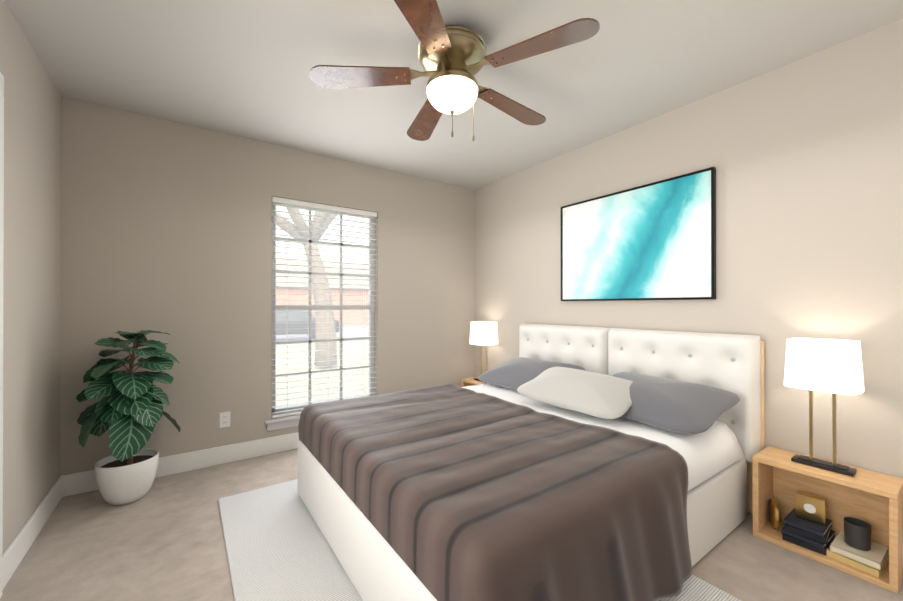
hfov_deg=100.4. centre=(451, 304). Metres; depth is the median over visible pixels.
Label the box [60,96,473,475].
wall
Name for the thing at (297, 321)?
car
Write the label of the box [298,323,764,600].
bed
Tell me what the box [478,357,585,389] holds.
pillow
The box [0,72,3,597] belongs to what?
door frame
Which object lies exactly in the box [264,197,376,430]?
window unit
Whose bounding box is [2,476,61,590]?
baseboard
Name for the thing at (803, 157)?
wall
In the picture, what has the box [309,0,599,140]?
ceiling fan
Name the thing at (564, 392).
pillow
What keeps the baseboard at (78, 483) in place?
attached to the wall at (166, 226)
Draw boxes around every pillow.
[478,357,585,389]
[517,367,632,418]
[612,372,739,434]
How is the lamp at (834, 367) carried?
on the nightstand at (853, 525)
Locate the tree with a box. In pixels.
[276,208,336,365]
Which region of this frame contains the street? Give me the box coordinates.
[276,325,367,345]
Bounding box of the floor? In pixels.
[0,448,902,600]
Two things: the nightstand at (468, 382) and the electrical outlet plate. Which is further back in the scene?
the nightstand at (468, 382)
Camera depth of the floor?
1.74 m
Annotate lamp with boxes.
[469,321,497,381]
[784,338,864,476]
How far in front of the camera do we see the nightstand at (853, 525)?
1.76 m
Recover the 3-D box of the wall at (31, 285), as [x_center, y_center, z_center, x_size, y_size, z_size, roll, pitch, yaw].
[-1.357,-0.056,0.726,0.140,2.440,4.005,0,0,-35]
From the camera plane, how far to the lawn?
8.69 m
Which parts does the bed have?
frame, headboard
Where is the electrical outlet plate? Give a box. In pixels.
[219,411,229,427]
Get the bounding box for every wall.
[0,0,60,552]
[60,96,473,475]
[474,18,902,477]
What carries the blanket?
on the bed
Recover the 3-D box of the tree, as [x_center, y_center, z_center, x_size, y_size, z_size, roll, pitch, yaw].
[-4.311,-3.503,10.343,10.234,10.131,7.365,0,0,-35]
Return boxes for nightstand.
[462,377,484,386]
[752,446,902,593]
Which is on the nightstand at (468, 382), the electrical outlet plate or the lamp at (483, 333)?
the lamp at (483, 333)
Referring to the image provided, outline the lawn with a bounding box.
[276,341,367,407]
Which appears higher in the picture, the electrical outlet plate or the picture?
the picture
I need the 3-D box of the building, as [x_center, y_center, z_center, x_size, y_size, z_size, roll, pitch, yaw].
[-13.546,-1.097,31.906,46.000,5.620,9.000,0,0,-35]
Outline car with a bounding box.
[276,310,338,337]
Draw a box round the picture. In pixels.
[561,167,715,300]
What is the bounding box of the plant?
[76,330,180,504]
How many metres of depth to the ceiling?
1.98 m
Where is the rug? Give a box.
[218,479,740,600]
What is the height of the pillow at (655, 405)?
0.213 m
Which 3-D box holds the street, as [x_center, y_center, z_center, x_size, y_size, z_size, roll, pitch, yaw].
[-20.491,1.754,32.189,85.000,0.080,43.500,0,0,-35]
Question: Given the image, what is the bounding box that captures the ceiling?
[5,0,902,189]
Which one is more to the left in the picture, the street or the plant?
the plant
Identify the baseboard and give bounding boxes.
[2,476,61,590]
[60,432,298,496]
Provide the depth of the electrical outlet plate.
2.77 m
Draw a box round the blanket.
[298,383,691,600]
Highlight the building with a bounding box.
[276,258,367,325]
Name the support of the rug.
on the floor

